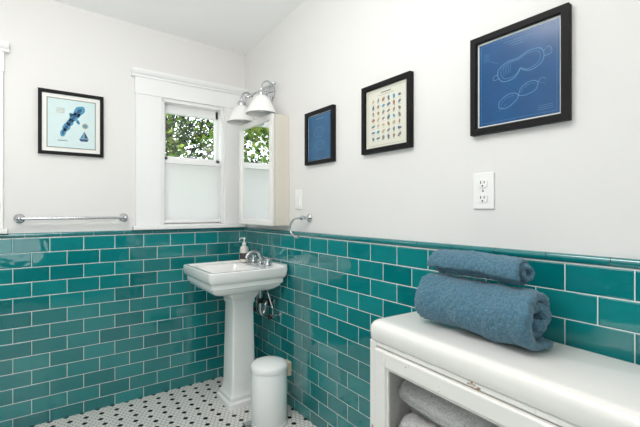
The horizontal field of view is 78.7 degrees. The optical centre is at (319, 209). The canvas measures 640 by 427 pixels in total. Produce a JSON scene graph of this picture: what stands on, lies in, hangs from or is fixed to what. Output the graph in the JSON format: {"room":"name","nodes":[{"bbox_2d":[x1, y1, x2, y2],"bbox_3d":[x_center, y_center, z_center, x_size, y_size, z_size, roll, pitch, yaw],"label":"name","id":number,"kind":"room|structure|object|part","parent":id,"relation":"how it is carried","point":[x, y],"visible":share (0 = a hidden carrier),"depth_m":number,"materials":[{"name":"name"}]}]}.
{"room":"bathroom","nodes":[
{"label":"bathroom","id":0,"kind":"room"},
{"bbox_2d":[0,0,244,233],"bbox_3d":[-1.537,-0.225,2.313,2.600,3.050,0.150,0,0,-36],"label":"wall","id":1,"kind":"structure","parent":0,"point":[54,45],"depth_m":2.30,"materials":[{"name":"white paint"}]},
{"bbox_2d":[0,51,3,228],"bbox_3d":[-2.048,-0.372,1.927,0.768,0.945,0.176,0,0,-36],"label":"window frame","id":2,"kind":"structure","parent":1,"relation":"attached to","point":[1,52],"depth_m":2.08,"materials":[{"name":"white paint"}]},
{"bbox_2d":[0,229,7,233],"bbox_3d":[-2.040,0.110,1.915,0.800,0.032,0.205,0,0,-36],"label":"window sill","id":3,"kind":"structure","parent":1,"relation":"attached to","point":[2,231],"depth_m":2.06,"materials":[{"name":"white paint"}]},
{"bbox_2d":[0,40,8,53],"bbox_3d":[-1.997,-0.869,1.856,0.810,0.047,0.052,0,0,-36],"label":"crown molding","id":4,"kind":"structure","parent":1,"relation":"attached to","point":[4,46],"depth_m":2.07,"materials":[{"name":"white paint"}]},
{"bbox_2d":[13,213,127,222],"bbox_3d":[-1.416,0.047,2.259,0.569,0.052,0.077,0,0,-36],"label":"towel bar","id":5,"kind":"object","parent":1,"relation":"attached to","point":[18,218],"visible":1,"depth_m":2.19,"materials":[{"name":"silver metal"}]},
{"bbox_2d":[38,87,103,157],"bbox_3d":[-1.445,-0.500,2.272,0.322,0.365,0.022,0,0,-36],"label":"framed picture","id":6,"kind":"object","parent":1,"relation":"attached to","point":[69,123],"visible":1,"depth_m":2.27,"materials":[{"name":"black"}]},
{"bbox_2d":[0,227,244,238],"bbox_3d":[-1.488,0.141,2.245,2.300,0.028,0.017,0,0,-36],"label":"cap","id":7,"kind":"object","parent":1,"relation":"attached to","point":[120,232],"depth_m":2.38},
{"bbox_2d":[0,231,244,426],"bbox_3d":[-1.491,0.678,2.248,2.300,1.044,0.009,0,0,-36],"label":"tile","id":8,"kind":"structure","parent":1,"relation":"attached to","point":[88,323],"depth_m":2.37,"materials":[{"name":"teal tile"}]},
{"bbox_2d":[132,223,245,229],"bbox_3d":[-0.912,0.110,2.731,0.761,0.032,0.205,0,0,-36],"label":"window sill","id":9,"kind":"structure","parent":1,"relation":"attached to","point":[194,225],"depth_m":2.63,"materials":[{"name":"white paint"}]},
{"bbox_2d":[131,67,247,96],"bbox_3d":[-0.865,-0.869,2.675,0.782,0.047,0.052,0,0,-36],"label":"crown molding","id":10,"kind":"structure","parent":1,"relation":"attached to","point":[140,72],"depth_m":2.63,"materials":[{"name":"white paint"}]},
{"bbox_2d":[134,76,245,225],"bbox_3d":[-0.910,-0.372,2.751,0.756,0.945,0.176,0,0,-36],"label":"window frame","id":11,"kind":"structure","parent":1,"relation":"attached to","point":[151,95],"depth_m":2.57,"materials":[{"name":"white paint"}]},
{"bbox_2d":[165,104,219,223],"bbox_3d":[-0.906,-0.311,2.744,0.392,0.810,0.061,0,0,-36],"label":"window","id":12,"kind":"structure","parent":1,"relation":"in","point":[169,109],"depth_m":2.76,"materials":[{"name":"glass"}]},
{"bbox_3d":[-0.896,-0.133,2.732,0.392,0.454,0.029,0,0,-36],"label":"lower sash","id":13,"kind":"part","parent":12,"relation":"part of","materials":[{"name":"white fabric"}]},
{"bbox_2d":[165,159,220,222],"bbox_3d":[-0.880,-0.124,2.709,0.388,0.424,0.021,0,0,-36],"label":"shade rails","id":14,"kind":"object","parent":12,"relation":"attached to","point":[166,161],"visible":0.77,"depth_m":2.70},
{"bbox_2d":[165,163,219,219],"bbox_3d":[-0.880,-0.122,2.709,0.384,0.385,0.001,0,0,-36],"label":"fabric","id":15,"kind":"object","parent":14,"relation":"attached to","point":[191,191],"depth_m":2.70,"materials":[{"name":"white fabric"}]},
{"bbox_2d":[31,376,315,426],"bbox_3d":[-0.439,1.225,0.794,2.300,0.050,3.602,0,0,-36],"label":"floor","id":16,"kind":"structure","parent":0,"point":[197,404],"depth_m":2.29,"materials":[{"name":"white tile"}]},
{"bbox_2d":[183,247,287,410],"bbox_3d":[-0.534,0.720,2.444,0.501,0.960,0.494,0,0,-36],"label":"pedestal sink","id":17,"kind":"object","parent":16,"relation":"on","point":[239,283],"visible":0.99,"depth_m":2.40,"materials":[{"name":"white ceramic"}]},
{"bbox_2d":[183,257,287,295],"bbox_3d":[-0.535,0.422,2.443,0.498,0.176,0.494,0,0,-36],"label":"basin","id":18,"kind":"object","parent":17,"relation":"in","point":[254,276],"depth_m":2.31,"materials":[{"name":"white ceramic"}]},
{"bbox_2d":[239,237,248,261],"bbox_3d":[-0.524,0.272,2.677,0.069,0.168,0.062,0,0,-16],"label":"soap dispenser","id":19,"kind":"object","parent":17,"relation":"on","point":[244,250],"visible":0.95,"depth_m":2.65,"materials":[{"name":"white plastic"}]},
{"bbox_2d":[240,245,248,261],"bbox_3d":[-0.521,0.295,2.678,0.060,0.122,0.060,0,0,-36],"label":"bottle","id":20,"kind":"object","parent":19,"relation":"on","point":[244,249],"depth_m":2.65,"materials":[{"name":"white plastic"}]},
{"bbox_2d":[245,247,273,266],"bbox_3d":[-0.416,0.299,2.529,0.153,0.118,0.288,0,0,-36],"label":"faucet","id":21,"kind":"object","parent":17,"relation":"on","point":[260,261],"depth_m":2.53,"materials":[{"name":"silver metal"}]},
{"bbox_2d":[242,356,291,426],"bbox_3d":[-0.292,1.021,2.198,0.210,0.358,0.228,0,0,30],"label":"pedal bin","id":22,"kind":"object","parent":16,"relation":"on","point":[269,374],"visible":1,"depth_m":2.12,"materials":[{"name":"white metal"}]},
{"bbox_3d":[-0.287,0.869,2.205,0.210,0.054,0.210,0,0,-36],"label":"lid","id":23,"kind":"part","parent":22,"relation":"part of","materials":[{"name":"white metal"}]},
{"bbox_2d":[370,311,639,426],"bbox_3d":[0.556,0.790,1.025,0.357,0.820,0.994,0,0,-33],"label":"storage cabinet","id":24,"kind":"object","parent":16,"relation":"on","point":[505,385],"visible":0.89,"depth_m":0.99,"materials":[{"name":"white wood"}]},
{"bbox_2d":[399,408,441,426],"bbox_3d":[0.473,0.732,1.078,0.120,0.094,0.651,0,0,-33],"label":"towel","id":25,"kind":"object","parent":24,"relation":"in","point":[416,419],"depth_m":1.29,"materials":[{"name":"white fabric"}]},
{"bbox_2d":[398,380,499,426],"bbox_3d":[0.526,0.850,1.105,0.270,0.548,0.686,0,0,-33],"label":"towels","id":26,"kind":"object","parent":24,"relation":"in","point":[430,409],"visible":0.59,"depth_m":1.21,"materials":[{"name":"white fabric"}]},
{"bbox_3d":[0.440,0.781,0.950,0.024,0.628,0.906,0,0,-33],"label":"door frame","id":27,"kind":"part","parent":24,"relation":"part of","materials":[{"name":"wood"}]},
{"bbox_3d":[0.448,0.824,0.955,0.020,0.752,0.980,0,0,-33],"label":"frame","id":28,"kind":"part","parent":24,"relation":"part of","materials":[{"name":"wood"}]},
{"bbox_2d":[414,273,553,350],"bbox_3d":[0.487,0.296,1.190,0.188,0.164,0.397,0,0,-33],"label":"rolled towel","id":29,"kind":"object","parent":24,"relation":"on","point":[497,312],"visible":1,"depth_m":1.10,"materials":[{"name":"blue fabric"}]},
{"bbox_2d":[427,249,534,285],"bbox_3d":[0.493,0.173,1.223,0.118,0.090,0.335,0,0,-32],"label":"rolled towel","id":30,"kind":"object","parent":29,"relation":"on","point":[512,270],"visible":1,"depth_m":1.17,"materials":[{"name":"blue fabric"}]},
{"bbox_2d":[52,0,303,54],"bbox_3d":[-0.438,-1.389,0.794,2.300,0.457,3.600,0,0,-36],"label":"ceiling","id":31,"kind":"structure","parent":0,"point":[237,26],"depth_m":2.41,"materials":[{"name":"white paint"}]},
{"bbox_2d":[245,0,639,258],"bbox_3d":[0.598,-0.225,1.451,0.150,3.050,3.750,0,0,-36],"label":"wall","id":32,"kind":"structure","parent":0,"point":[572,186],"depth_m":1.47,"materials":[{"name":"white paint"}]},
{"bbox_2d":[227,80,276,125],"bbox_3d":[-0.426,-0.712,2.530,0.242,0.246,0.486,0,0,-36],"label":"vanity light","id":33,"kind":"object","parent":32,"relation":"attached to","point":[261,105],"visible":0.98,"depth_m":2.48,"materials":[{"name":"white glass"}]},
{"bbox_2d":[239,113,288,225],"bbox_3d":[-0.375,-0.242,2.561,0.126,0.676,0.465,0,0,-36],"label":"medicine cabinet","id":34,"kind":"object","parent":32,"relation":"attached to","point":[264,141],"visible":0.98,"depth_m":2.42,"materials":[{"name":"beige wood"}]},
{"bbox_3d":[-0.413,-0.242,2.533,0.010,0.608,0.397,0,0,-36],"label":"mirror panel","id":35,"kind":"part","parent":34,"relation":"part of","materials":[{"name":"silver metal"}]},
{"bbox_2d":[295,190,302,208],"bbox_3d":[-0.127,-0.062,2.315,0.012,0.116,0.074,0,0,-36],"label":"light switch","id":36,"kind":"object","parent":32,"relation":"attached to","point":[298,193],"visible":1,"depth_m":2.31,"materials":[{"name":"white plastic"}]},
{"bbox_2d":[289,213,311,237],"bbox_3d":[-0.115,0.091,2.249,0.067,0.142,0.149,0,0,-36],"label":"towel ring","id":37,"kind":"object","parent":32,"relation":"attached to","point":[308,217],"visible":1,"depth_m":2.22,"materials":[{"name":"silver metal"}]},
{"bbox_2d":[305,104,335,165],"bbox_3d":[-0.003,-0.401,2.132,0.022,0.294,0.262,0,0,-36],"label":"framed picture","id":38,"kind":"object","parent":32,"relation":"attached to","point":[320,124],"visible":1,"depth_m":2.12,"materials":[{"name":"black"}]},
{"bbox_2d":[308,110,329,161],"bbox_3d":[0.002,-0.401,2.135,0.009,0.256,0.224,0,0,-36],"label":"artwork","id":39,"kind":"object","parent":38,"relation":"attached to","point":[318,120],"depth_m":2.13,"materials":[{"name":"blue paper"}]},
{"bbox_2d":[361,71,413,154],"bbox_3d":[0.291,-0.416,1.726,0.022,0.312,0.298,0,0,-36],"label":"framed picture","id":40,"kind":"object","parent":32,"relation":"attached to","point":[387,106],"visible":1,"depth_m":1.71,"materials":[{"name":"black"}]},
{"bbox_2d":[366,79,405,148],"bbox_3d":[0.295,-0.416,1.729,0.009,0.270,0.256,0,0,-36],"label":"artwork","id":41,"kind":"object","parent":40,"relation":"attached to","point":[385,100],"depth_m":1.72,"materials":[{"name":"paper"}]},
{"bbox_2d":[244,227,639,270],"bbox_3d":[0.486,0.141,1.463,0.017,0.028,3.600,0,0,-36],"label":"cap","id":42,"kind":"object","parent":32,"relation":"attached to","point":[601,261],"depth_m":1.31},
{"bbox_2d":[245,231,639,426],"bbox_3d":[0.490,0.678,1.465,0.009,1.044,3.600,0,0,-36],"label":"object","id":43,"kind":"structure","parent":32,"relation":"attached to","point":[329,298],"depth_m":1.91,"materials":[{"name":"teal tile"}]},
{"bbox_2d":[473,172,494,208],"bbox_3d":[0.568,-0.066,1.356,0.011,0.126,0.080,0,0,-36],"label":"wall outlet","id":44,"kind":"object","parent":32,"relation":"attached to","point":[483,183],"visible":1,"depth_m":1.35,"materials":[{"name":"white plastic"}]},
{"bbox_2d":[470,2,571,136],"bbox_3d":[0.631,-0.429,1.256,0.022,0.337,0.315,0,0,-36],"label":"framed picture","id":45,"kind":"object","parent":32,"relation":"attached to","point":[521,71],"visible":1,"depth_m":1.24,"materials":[{"name":"black"}]},
{"bbox_2d":[478,15,560,127],"bbox_3d":[0.636,-0.429,1.259,0.009,0.295,0.273,0,0,-36],"label":"artwork","id":46,"kind":"object","parent":45,"relation":"attached to","point":[519,65],"depth_m":1.24,"materials":[{"name":"blue paper"}]},
{"label":"outside","id":47,"kind":"structure","parent":0,"visible":0},
{"bbox_3d":[-4.167,1.650,7.909,16.000,0.100,11.700,0,0,-36],"label":"lawn","id":48,"kind":"structure","parent":47,"visible":0},
{"bbox_2d":[165,114,213,159],"bbox_3d":[-2.377,-0.509,4.856,5.706,4.193,2.769,0,0,-36],"label":"tree","id":49,"kind":"object","parent":48,"relation":"on","point":[176,148],"visible":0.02,"depth_m":5.25,"materials":[{"name":"green plant"}]}
]}

